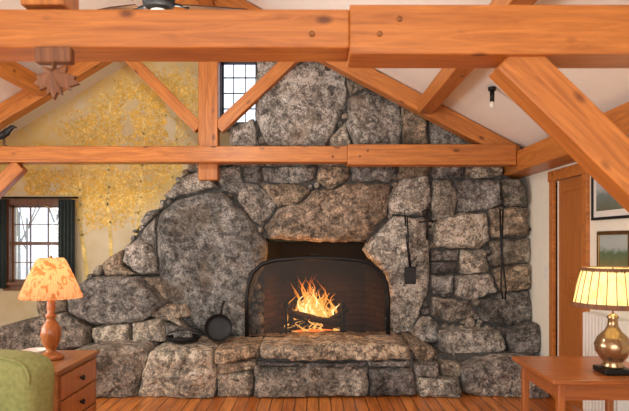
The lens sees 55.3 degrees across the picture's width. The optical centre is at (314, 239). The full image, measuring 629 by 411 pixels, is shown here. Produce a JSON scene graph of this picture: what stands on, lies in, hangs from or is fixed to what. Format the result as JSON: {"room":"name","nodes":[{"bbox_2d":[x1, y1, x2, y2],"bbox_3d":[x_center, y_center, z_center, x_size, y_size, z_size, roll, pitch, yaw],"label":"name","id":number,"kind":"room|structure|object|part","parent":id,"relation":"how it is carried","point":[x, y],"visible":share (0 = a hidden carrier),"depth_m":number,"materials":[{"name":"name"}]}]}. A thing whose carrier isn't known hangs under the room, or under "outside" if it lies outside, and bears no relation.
{"room":"living room","nodes":[
{"label":"living room","id":0,"kind":"room"},
{"bbox_2d":[0,62,355,325],"bbox_3d":[-0.950,-0.575,6.980,6.900,4.150,0.160,0,0,0],"label":"wall","id":1,"kind":"structure","parent":0,"point":[41,130],"depth_m":6.90,"materials":[{"name":"plaster"},{"name":"stone"},{"name":"gold paint"}]},
{"bbox_2d":[6,205,10,281],"bbox_3d":[-3.533,0.040,6.895,0.075,0.920,0.050,0,0,0],"label":"window frame","id":2,"kind":"structure","parent":1,"relation":"attached to","point":[8,207],"depth_m":6.87,"materials":[{"name":"brown wood"}]},
{"bbox_2d":[3,285,22,290],"bbox_3d":[-3.190,0.547,6.885,0.760,0.065,0.030,0,0,0],"label":"apron","id":3,"kind":"object","parent":1,"relation":"attached to","point":[8,287],"visible":0.2,"depth_m":6.87,"materials":[{"name":"brown wood"}]},
{"bbox_2d":[5,282,23,284],"bbox_3d":[-3.190,0.497,6.875,0.820,0.035,0.110,0,0,0],"label":"sill","id":4,"kind":"structure","parent":1,"relation":"attached to","point":[6,283],"depth_m":6.82,"materials":[{"name":"brown wood"}]},
{"bbox_2d":[1,199,70,279],"bbox_3d":[-3.190,0.005,6.923,0.800,0.950,0.125,0,0,0],"label":"window","id":5,"kind":"structure","parent":1,"relation":"in","point":[8,201],"depth_m":6.94,"materials":[{"name":"brown wood"}]},
{"bbox_3d":[-3.487,0.040,6.960,0.025,0.880,0.040,0,0,0],"label":"sash","id":6,"kind":"part","parent":5,"relation":"part of","materials":[{"name":"brown wood"}]},
{"bbox_3d":[-3.293,0.040,6.960,0.010,0.880,0.030,0,0,0],"label":"muntin","id":7,"kind":"part","parent":5,"relation":"part of","materials":[{"name":"brown wood"}]},
{"bbox_3d":[-3.190,0.040,6.960,0.620,0.040,0.050,0,0,0],"label":"meeting rail","id":8,"kind":"part","parent":5,"relation":"part of","materials":[{"name":"brown wood"}]},
{"bbox_3d":[-3.190,-0.388,6.960,0.620,0.025,0.040,0,0,0],"label":"sash","id":9,"kind":"part","parent":5,"relation":"part of","materials":[{"name":"wood"}]},
{"bbox_3d":[-3.190,-0.180,6.960,0.620,0.010,0.030,0,0,0],"label":"muntin","id":10,"kind":"part","parent":5,"relation":"part of","materials":[{"name":"wood"}]},
{"bbox_3d":[-3.087,0.040,6.960,0.010,0.880,0.030,0,0,0],"label":"muntin","id":11,"kind":"part","parent":5,"relation":"part of","materials":[{"name":"wood"}]},
{"bbox_2d":[1,197,77,198],"bbox_3d":[-3.215,-0.480,6.800,1.070,0.023,0.024,0,0,0],"label":"curtain rod","id":12,"kind":"object","parent":1,"relation":"attached to","point":[2,197],"visible":1,"depth_m":6.79,"materials":[{"name":"black metal"}]},
{"bbox_2d":[0,199,5,288],"bbox_3d":[-3.600,0.045,6.802,0.208,1.010,0.047,0,0,0],"label":"curtain","id":13,"kind":"object","parent":12,"relation":"hanging from","point":[3,201],"visible":1,"depth_m":6.81,"materials":[{"name":"fabric"}]},
{"bbox_2d":[58,199,74,275],"bbox_3d":[-2.810,0.045,6.802,0.188,1.010,0.047,0,0,0],"label":"curtain","id":14,"kind":"object","parent":12,"relation":"hanging from","point":[66,207],"visible":0.62,"depth_m":6.80,"materials":[{"name":"fabric"}]},
{"bbox_2d":[0,66,197,279],"bbox_3d":[-2.509,-0.600,6.896,2.782,2.802,0.002,0,0,0],"label":"mural","id":15,"kind":"object","parent":1,"relation":"attached to","point":[107,195],"visible":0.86,"depth_m":6.89,"materials":[{"name":"yellow paint"}]},
{"bbox_2d":[220,62,221,116],"bbox_3d":[-1.097,-1.700,6.895,0.055,0.760,0.050,0,0,0],"label":"window frame","id":16,"kind":"structure","parent":1,"relation":"attached to","point":[220,62],"depth_m":6.87,"materials":[{"name":"black metal"}]},
{"bbox_2d":[222,62,255,121],"bbox_3d":[-0.868,-1.700,6.960,0.415,0.720,0.040,0,0,0],"label":"window","id":17,"kind":"structure","parent":1,"relation":"in","point":[222,62],"depth_m":6.94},
{"bbox_3d":[-0.937,-1.700,6.960,0.010,0.720,0.030,0,0,0],"label":"muntin","id":18,"kind":"part","parent":17,"relation":"part of","materials":[{"name":"black metal"}]},
{"bbox_3d":[-0.868,-2.047,6.960,0.415,0.025,0.040,0,0,0],"label":"sash","id":19,"kind":"part","parent":17,"relation":"part of","materials":[{"name":"black metal"}]},
{"bbox_3d":[-0.868,-1.880,6.960,0.415,0.010,0.030,0,0,0],"label":"muntin","id":20,"kind":"part","parent":17,"relation":"part of","materials":[{"name":"black metal"}]},
{"bbox_3d":[-0.798,-1.700,6.960,0.010,0.720,0.030,0,0,0],"label":"muntin","id":21,"kind":"part","parent":17,"relation":"part of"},
{"bbox_2d":[0,0,628,148],"bbox_3d":[-0.950,-1.705,1.550,7.000,2.130,11.100,0,0,0],"label":"ceiling","id":22,"kind":"structure","parent":0,"point":[607,88],"depth_m":5.40,"materials":[{"name":"paint"}]},
{"bbox_2d":[488,86,495,108],"bbox_3d":[1.480,-1.183,5.000,0.070,0.180,0.070,0,0,0],"label":"ceiling light","id":23,"kind":"object","parent":22,"relation":"attached to","point":[491,89],"depth_m":4.98,"materials":[{"name":"black metal"}]},
{"bbox_2d":[503,137,575,179],"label":"wall plate","id":24,"kind":"object","parent":22,"relation":"attached to","point":[547,153],"depth_m":5.52,"materials":[{"name":"brown wood"}]},
{"bbox_2d":[0,0,520,150],"bbox_3d":[-1.000,-1.670,6.160,6.186,1.939,0.160,0,0,0],"label":"rafter","id":25,"kind":"object","parent":24,"relation":"on","point":[23,102],"visible":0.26,"depth_m":6.08,"materials":[{"name":"brown wood"}]},
{"bbox_2d":[346,144,515,166],"bbox_3d":[1.175,-0.855,6.100,1.690,0.205,0.206,0,0,0],"label":"timber","id":26,"kind":"object","parent":24,"relation":"on","point":[378,155],"visible":0.91,"depth_m":6.00,"materials":[{"name":"brown wood"}]},
{"bbox_2d":[347,5,628,67],"bbox_3d":[1.155,-0.843,2.500,2.030,0.200,0.206,0,0,0],"label":"timber","id":27,"kind":"object","parent":24,"relation":"on","point":[427,36],"visible":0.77,"depth_m":2.40,"materials":[{"name":"brown wood"}]},
{"bbox_2d":[604,102,628,136],"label":"wall plate","id":28,"kind":"object","parent":22,"relation":"attached to","point":[619,115],"depth_m":3.96,"materials":[{"name":"brown wood"}]},
{"bbox_3d":[-1.000,-1.670,2.500,6.186,1.939,0.160,0,0,0],"label":"rafter","id":29,"kind":"object","parent":28,"relation":"on","visible":0},
{"bbox_2d":[0,62,46,95],"bbox_3d":[-2.750,-1.530,1.060,0.140,0.150,10.020,0,0,0],"label":"purlin","id":30,"kind":"object","parent":29,"relation":"attached to","point":[14,73],"visible":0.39,"depth_m":5.51,"materials":[{"name":"brown wood"}]},
{"bbox_2d":[197,0,214,5],"bbox_3d":[-1.100,-2.490,1.465,0.150,0.200,10.830,0,0,0],"label":"ridge beam","id":31,"kind":"structure","parent":29,"relation":"attached to","point":[201,2],"depth_m":6.04,"materials":[{"name":"brown wood"}]},
{"bbox_2d":[96,0,249,9],"bbox_3d":[-1.024,-1.920,4.032,1.197,0.900,1.178,0,0,0],"label":"ceiling fan","id":32,"kind":"object","parent":31,"relation":"hanging from","point":[149,4],"visible":0.36,"depth_m":4.02,"materials":[{"name":"black metal"}]},
{"bbox_3d":[-1.396,-1.571,4.159,0.460,0.033,0.140,0,0,24],"label":"blade","id":33,"kind":"part","parent":32,"relation":"part of","materials":[{"name":"brown wood"}]},
{"bbox_3d":[-1.168,-1.573,4.057,0.123,0.039,0.024,0,0,24],"label":"arm","id":34,"kind":"part","parent":32,"relation":"part of","materials":[{"name":"metal"}]},
{"bbox_3d":[-1.040,-1.610,4.000,0.220,0.160,0.220,0,0,0],"label":"motor","id":35,"kind":"part","parent":32,"relation":"part of","materials":[{"name":"metal"}]},
{"bbox_3d":[-0.903,-1.573,4.029,0.123,0.039,0.024,0,0,-12],"label":"arm","id":36,"kind":"part","parent":32,"relation":"part of","materials":[{"name":"metal"}]},
{"bbox_3d":[-0.658,-1.571,4.081,0.460,0.033,0.140,0,0,-12],"label":"blade","id":37,"kind":"part","parent":32,"relation":"part of","materials":[{"name":"brown wood"}]},
{"bbox_2d":[418,0,536,113],"bbox_3d":[1.120,-1.348,1.060,0.140,0.150,10.020,0,0,0],"label":"purlin","id":38,"kind":"object","parent":29,"relation":"attached to","point":[446,81],"visible":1,"depth_m":5.04,"materials":[{"name":"brown wood"}]},
{"bbox_2d":[96,389,580,410],"bbox_3d":[-0.950,1.560,1.550,6.900,0.120,11.100,0,0,0],"label":"floor","id":39,"kind":"structure","parent":0,"point":[467,402],"depth_m":5.50,"materials":[{"name":"brown wood"}]},
{"bbox_2d":[0,349,53,410],"bbox_3d":[-1.900,1.052,2.961,0.840,0.895,0.882,0,0,14],"label":"armchair","id":40,"kind":"object","parent":39,"relation":"on","point":[26,377],"visible":1,"depth_m":3.12,"materials":[{"name":"green fabric"}]},
{"bbox_2d":[52,350,99,410],"bbox_3d":[-1.951,1.175,4.270,0.638,0.650,0.740,0,0,0],"label":"side table","id":41,"kind":"object","parent":39,"relation":"on","point":[74,374],"visible":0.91,"depth_m":4.24,"materials":[{"name":"brown wood"}]},
{"bbox_2d":[23,347,45,353],"bbox_3d":[-2.050,0.826,4.400,0.176,0.045,0.176,0,0,0],"label":"dish","id":42,"kind":"object","parent":41,"relation":"on","point":[40,350],"visible":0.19,"depth_m":4.45,"materials":[{"name":"ceramic"}]},
{"bbox_2d":[18,255,82,360],"bbox_3d":[-1.880,0.475,4.280,0.424,0.745,0.424,0,0,0],"label":"table lamp","id":43,"kind":"object","parent":41,"relation":"on","point":[50,279],"visible":0.95,"depth_m":4.19,"materials":[{"name":"fabric"},{"name":"wood"},{"name":"brass"}]},
{"bbox_3d":[-1.880,0.263,4.280,0.418,0.270,0.418,0,0,0],"label":"lamp shade","id":44,"kind":"part","parent":43,"relation":"part of","materials":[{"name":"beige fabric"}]},
{"bbox_3d":[-1.674,0.979,4.270,0.016,0.155,0.630,0,0,0],"label":"drawer","id":45,"kind":"part","parent":41,"relation":"part of","materials":[{"name":"brown wood"}]},
{"bbox_3d":[-1.674,1.151,4.270,0.016,0.155,0.630,0,0,0],"label":"drawer","id":46,"kind":"part","parent":41,"relation":"part of","materials":[{"name":"brown wood"}]},
{"bbox_3d":[-1.674,1.323,4.270,0.016,0.155,0.630,0,0,0],"label":"drawer","id":47,"kind":"part","parent":41,"relation":"part of","materials":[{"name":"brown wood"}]},
{"bbox_2d":[0,62,549,398],"bbox_3d":[-0.533,-0.431,6.229,5.643,3.858,1.333,0,0,0],"label":"stone fireplace","id":48,"kind":"object","parent":39,"relation":"on","point":[452,330],"visible":0.81,"depth_m":6.26,"materials":[{"name":"stone"}]},
{"bbox_2d":[166,329,200,342],"bbox_3d":[-1.305,0.947,5.970,0.341,0.106,0.340,0,0,0],"label":"griddle","id":49,"kind":"object","parent":48,"relation":"on","point":[195,337],"visible":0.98,"depth_m":5.92,"materials":[{"name":"black metal"}]},
{"bbox_2d":[198,62,219,180],"bbox_3d":[-1.100,-1.500,6.270,0.200,1.760,0.160,0,0,0],"label":"timber post","id":50,"kind":"object","parent":48,"relation":"attached to","point":[208,72],"visible":0.56,"depth_m":6.19,"materials":[{"name":"brown wood"}]},
{"bbox_2d":[126,62,197,132],"bbox_3d":[-1.615,-1.580,6.260,0.909,0.918,0.120,0,0,0],"label":"knee brace","id":51,"kind":"object","parent":50,"relation":"attached to","point":[152,81],"visible":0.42,"depth_m":6.20,"materials":[{"name":"brown wood"}]},
{"bbox_2d":[218,62,298,133],"bbox_3d":[-0.570,-1.570,6.260,0.943,0.908,0.120,0,0,0],"label":"knee brace","id":52,"kind":"object","parent":50,"relation":"attached to","point":[279,70],"visible":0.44,"depth_m":6.20,"materials":[{"name":"brown wood"}]},
{"bbox_2d":[204,301,231,341],"bbox_3d":[-0.963,0.816,6.029,0.284,0.408,0.106,0,0,1],"label":"skillet","id":53,"kind":"object","parent":48,"relation":"on","point":[218,327],"visible":1,"depth_m":6.04,"materials":[{"name":"black metal"}]},
{"bbox_3d":[-0.928,0.684,6.047,0.058,0.145,0.019,0,0,-33],"label":"handle","id":54,"kind":"part","parent":53,"relation":"part of","materials":[{"name":"metal"}]},
{"bbox_2d":[280,304,288,333],"bbox_3d":[-0.300,0.850,6.549,0.181,0.390,0.405,0,0,0],"label":"andiron","id":55,"kind":"object","parent":48,"relation":"on","point":[284,304],"visible":0.3,"depth_m":6.37,"materials":[{"name":"metal"}]},
{"bbox_2d":[284,280,347,329],"bbox_3d":[0.024,0.719,6.569,0.708,0.691,0.292,0,0,-2],"label":"fire","id":56,"kind":"object","parent":48,"relation":"on","point":[299,280],"visible":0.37,"depth_m":6.53,"materials":[{"name":"orange"}]},
{"bbox_2d":[245,254,389,338],"bbox_3d":[0.031,0.588,6.170,1.514,0.891,0.203,0,0,0],"label":"fireplace screen","id":57,"kind":"object","parent":48,"relation":"on","point":[311,258],"visible":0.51,"depth_m":6.17,"materials":[{"name":"black metal"}]},
{"bbox_2d":[340,304,344,332],"bbox_3d":[0.300,0.850,6.549,0.181,0.390,0.405,0,0,0],"label":"andiron","id":58,"kind":"object","parent":48,"relation":"on","point":[340,304],"visible":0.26,"depth_m":6.37,"materials":[{"name":"metal"}]},
{"bbox_2d":[404,209,415,283],"bbox_3d":[0.985,0.065,6.234,0.124,0.782,0.097,0,0,0],"label":"shovel","id":59,"kind":"object","parent":48,"relation":"attached to","point":[409,272],"visible":1,"depth_m":6.19,"materials":[{"name":"black metal"}]},
{"bbox_3d":[0.964,0.021,6.220,0.070,0.541,0.018,0,0,0],"label":"handle","id":60,"kind":"part","parent":59,"relation":"part of","materials":[{"name":"metal"}]},
{"bbox_3d":[0.980,0.026,6.200,0.055,0.530,0.014,0,0,0],"label":"handle","id":61,"kind":"part","parent":59,"relation":"part of","materials":[{"name":"metal"}]},
{"bbox_3d":[0.990,0.368,6.210,0.114,0.176,0.050,0,0,0],"label":"plate","id":62,"kind":"part","parent":59,"relation":"part of","materials":[{"name":"metal"}]},
{"bbox_2d":[419,207,433,239],"bbox_3d":[1.161,-0.171,6.220,0.157,0.342,0.020,0,0,0],"label":"trivet","id":63,"kind":"object","parent":48,"relation":"attached to","point":[426,209],"visible":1,"depth_m":6.21,"materials":[{"name":"black metal"}]},
{"bbox_2d":[498,204,506,299],"bbox_3d":[1.949,0.122,6.220,0.093,1.001,0.020,0,0,0],"label":"tongs","id":64,"kind":"object","parent":48,"relation":"attached to","point":[501,230],"visible":1,"depth_m":6.21,"materials":[{"name":"metal"}]},
{"bbox_3d":[1.944,0.151,6.220,0.041,0.925,0.020,0,0,0],"label":"arm","id":65,"kind":"part","parent":64,"relation":"part of","materials":[{"name":"metal"}]},
{"bbox_2d":[512,356,628,410],"bbox_3d":[1.715,1.150,3.780,0.710,0.700,0.720,0,0,0],"label":"end table","id":66,"kind":"object","parent":39,"relation":"on","point":[564,378],"visible":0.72,"depth_m":3.58,"materials":[{"name":"brown wood"}]},
{"bbox_3d":[1.430,1.164,4.070,0.045,0.672,0.045,0,0,0],"label":"leg","id":67,"kind":"part","parent":66,"relation":"part of","materials":[{"name":"brown wood"}]},
{"bbox_3d":[1.430,1.164,3.490,0.045,0.672,0.045,0,0,0],"label":"leg","id":68,"kind":"part","parent":66,"relation":"part of","materials":[{"name":"brown wood"}]},
{"bbox_2d":[571,266,628,374],"bbox_3d":[1.800,0.482,3.620,0.464,0.632,0.464,0,0,0],"label":"table lamp","id":69,"kind":"object","parent":66,"relation":"on","point":[606,288],"visible":1,"depth_m":3.54,"materials":[{"name":"pleated cream fabric"},{"name":"brass"},{"name":"black metal"}]},
{"bbox_3d":[1.800,0.281,3.620,0.458,0.215,0.458,0,0,0],"label":"lamp shade","id":70,"kind":"part","parent":69,"relation":"part of","materials":[{"name":"beige fabric"}]},
{"bbox_2d":[594,313,628,368],"bbox_3d":[1.800,0.603,3.620,0.210,0.330,0.210,0,0,0],"label":"lamp base","id":71,"kind":"object","parent":69,"relation":"on","point":[611,345],"depth_m":3.57,"materials":[{"name":"gold metal"}]},
{"bbox_3d":[2.000,1.164,4.070,0.045,0.672,0.045,0,0,0],"label":"leg","id":72,"kind":"part","parent":66,"relation":"part of","materials":[{"name":"brown wood"}]},
{"bbox_2d":[583,312,628,410],"bbox_3d":[2.220,1.040,4.572,0.100,0.920,0.585,0,0,0],"label":"radiator","id":73,"kind":"object","parent":39,"relation":"on","point":[594,323],"visible":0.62,"depth_m":4.67,"materials":[{"name":"white metal"}]},
{"bbox_3d":[-4.100,0.475,6.100,0.180,2.050,0.180,0,0,0],"label":"timber post","id":74,"kind":"object","parent":39,"relation":"on","visible":0},
{"bbox_2d":[0,163,27,198],"bbox_3d":[-3.540,-0.205,6.100,1.212,1.203,0.120,0,0,0],"label":"knee brace","id":75,"kind":"object","parent":74,"relation":"attached to","point":[13,172],"visible":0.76,"depth_m":6.04,"materials":[{"name":"brown wood"}]},
{"bbox_3d":[2.200,0.410,2.500,0.180,2.180,0.180,0,0,0],"label":"timber post","id":76,"kind":"object","parent":39,"relation":"on","visible":0},
{"bbox_2d":[489,57,628,212],"bbox_3d":[1.480,-0.100,2.500,1.472,1.435,0.140,0,0,0],"label":"knee brace","id":77,"kind":"object","parent":76,"relation":"attached to","point":[537,86],"visible":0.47,"depth_m":2.43,"materials":[{"name":"brown wood"}]},
{"bbox_2d":[516,162,628,355],"bbox_3d":[2.380,0.368,1.450,0.160,2.263,10.900,0,0,0],"label":"wall","id":78,"kind":"structure","parent":0,"point":[536,186],"depth_m":6.00,"materials":[{"name":"beige paint"}]},
{"bbox_2d":[549,181,556,396],"bbox_3d":[2.295,0.470,5.765,0.050,2.060,0.090,0,0,0],"label":"door frame","id":79,"kind":"structure","parent":78,"relation":"attached to","point":[552,185],"depth_m":5.72,"materials":[{"name":"brown wood"}]},
{"bbox_2d":[548,163,586,181],"bbox_3d":[2.292,-0.610,5.410,0.055,0.100,0.840,0,0,0],"label":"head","id":80,"kind":"object","parent":78,"relation":"attached to","point":[575,170],"visible":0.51,"depth_m":5.42},
{"bbox_2d":[559,176,581,410],"bbox_3d":[2.350,0.465,5.410,0.040,2.050,0.620,0,0,0],"label":"door","id":81,"kind":"structure","parent":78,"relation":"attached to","point":[566,285],"depth_m":5.64,"materials":[{"name":"brown wood"}]},
{"bbox_2d":[563,188,581,278],"bbox_3d":[2.328,-0.050,5.410,0.025,0.800,0.400,0,0,0],"label":"panel","id":82,"kind":"object","parent":81,"relation":"attached to","point":[572,199],"visible":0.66,"depth_m":5.38,"materials":[{"name":"brown wood"}]},
{"bbox_2d":[563,294,581,355],"bbox_3d":[2.328,0.900,5.410,0.025,0.800,0.400,0,0,0],"label":"panel","id":83,"kind":"object","parent":81,"relation":"attached to","point":[572,316],"visible":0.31,"depth_m":5.40,"materials":[{"name":"brown wood"}]},
{"bbox_2d":[582,173,589,410],"bbox_3d":[2.295,0.470,5.055,0.050,2.060,0.090,0,0,0],"label":"door frame","id":84,"kind":"structure","parent":78,"relation":"attached to","point":[585,177],"depth_m":5.03,"materials":[{"name":"brown wood"}]},
{"bbox_2d":[591,177,628,220],"bbox_3d":[2.284,-0.370,4.575,0.028,0.420,0.710,0,0,0],"label":"framed picture","id":85,"kind":"object","parent":78,"relation":"attached to","point":[604,206],"visible":0.54,"depth_m":4.74,"materials":[{"name":"black wood"},{"name":"paper"},{"name":"glass"}]},
{"bbox_3d":[2.284,-0.370,4.919,0.028,0.376,0.022,0,0,0],"label":"frame","id":86,"kind":"part","parent":85,"relation":"part of","materials":[{"name":"wood"}]},
{"bbox_2d":[596,182,623,210],"bbox_3d":[2.283,-0.370,4.575,0.004,0.276,0.566,0,0,0],"label":"painting","id":87,"kind":"object","parent":85,"relation":"attached to","point":[604,201],"depth_m":4.72},
{"bbox_3d":[2.284,-0.171,4.575,0.028,0.022,0.710,0,0,0],"label":"frame","id":88,"kind":"part","parent":85,"relation":"part of","materials":[{"name":"wood"}]},
{"bbox_2d":[597,230,628,266],"bbox_3d":[2.284,0.090,4.575,0.028,0.320,0.510,0,0,0],"label":"framed picture","id":89,"kind":"object","parent":78,"relation":"attached to","point":[612,246],"visible":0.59,"depth_m":4.58,"materials":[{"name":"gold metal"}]},
{"bbox_3d":[2.284,0.090,4.815,0.028,0.260,0.030,0,0,0],"label":"frame","id":90,"kind":"part","parent":89,"relation":"part of","materials":[{"name":"brown wood"}]},
{"bbox_3d":[2.284,-0.055,4.575,0.028,0.030,0.510,0,0,0],"label":"frame","id":91,"kind":"part","parent":89,"relation":"part of","materials":[{"name":"wood"}]},
{"bbox_3d":[2.284,0.090,4.335,0.028,0.260,0.030,0,0,0],"label":"frame","id":92,"kind":"part","parent":89,"relation":"part of","materials":[{"name":"wood"}]},
{"bbox_3d":[-4.120,-0.650,1.450,0.160,0.200,10.900,0,0,0],"label":"wall plate","id":93,"kind":"object","parent":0,"visible":0},
{"bbox_2d":[0,146,346,163],"bbox_3d":[-1.925,-0.860,6.100,4.510,0.160,0.200,0,0,0],"label":"timber","id":94,"kind":"object","parent":93,"relation":"on","point":[8,154],"visible":1,"depth_m":6.00,"materials":[{"name":"brown wood"}]},
{"bbox_2d":[0,125,16,145],"bbox_3d":[-3.171,-1.062,6.100,0.303,0.210,0.090,0,0,0],"label":"figurine","id":95,"kind":"object","parent":94,"relation":"on","point":[4,133],"visible":0.98,"depth_m":6.08,"materials":[{"name":"grey metal"}]},
{"bbox_2d":[0,10,348,61],"bbox_3d":[-2.020,-0.848,2.500,4.320,0.155,0.200,0,0,0],"label":"timber","id":96,"kind":"object","parent":93,"relation":"on","point":[94,35],"visible":1,"depth_m":2.40,"materials":[{"name":"brown wood"}]},
{"bbox_2d":[20,0,78,9],"bbox_3d":[-1.100,-1.665,2.500,0.180,1.430,0.160,0,0,0],"label":"timber post","id":97,"kind":"object","parent":96,"relation":"on","point":[28,4],"visible":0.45,"depth_m":2.44,"materials":[{"name":"brown wood"}]},
{"bbox_2d":[33,46,80,99],"bbox_3d":[-1.020,-0.655,2.361,0.180,0.210,0.073,0,0,0],"label":"leaf ornament","id":98,"kind":"object","parent":96,"relation":"hanging from","point":[54,79],"visible":1,"depth_m":2.35,"materials":[{"name":"brown wood"}]},
{"label":"outside","id":99,"kind":"structure","parent":0,"visible":0},
{"bbox_2d":[21,267,29,278],"bbox_3d":[0.000,1.900,23.650,60.000,0.200,32.700,0,0,0],"label":"ground","id":100,"kind":"structure","parent":99,"point":[23,269],"depth_m":34.28,"materials":[{"name":"white snow"}]},
{"bbox_2d":[18,208,35,278],"bbox_3d":[-12.124,-1.234,23.879,3.284,6.269,4.330,0,0,27],"label":"bare tree","id":101,"kind":"object","parent":100,"relation":"on","point":[26,235],"visible":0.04,"depth_m":23.97,"materials":[{"name":"grey plant"}]},
{"bbox_2d":[17,208,39,278],"bbox_3d":[-9.767,-1.101,19.927,2.676,6.003,3.934,0,0,-39],"label":"bare tree","id":102,"kind":"object","parent":100,"relation":"on","point":[20,239],"visible":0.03,"depth_m":19.47,"materials":[{"name":"grey plant"}]},
{"bbox_2d":[49,208,57,257],"bbox_3d":[-8.862,-1.421,21.374,5.336,6.643,2.093,0,0,-39],"label":"bare tree","id":103,"kind":"object","parent":100,"relation":"on","point":[56,226],"visible":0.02,"depth_m":20.97,"materials":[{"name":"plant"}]}
]}

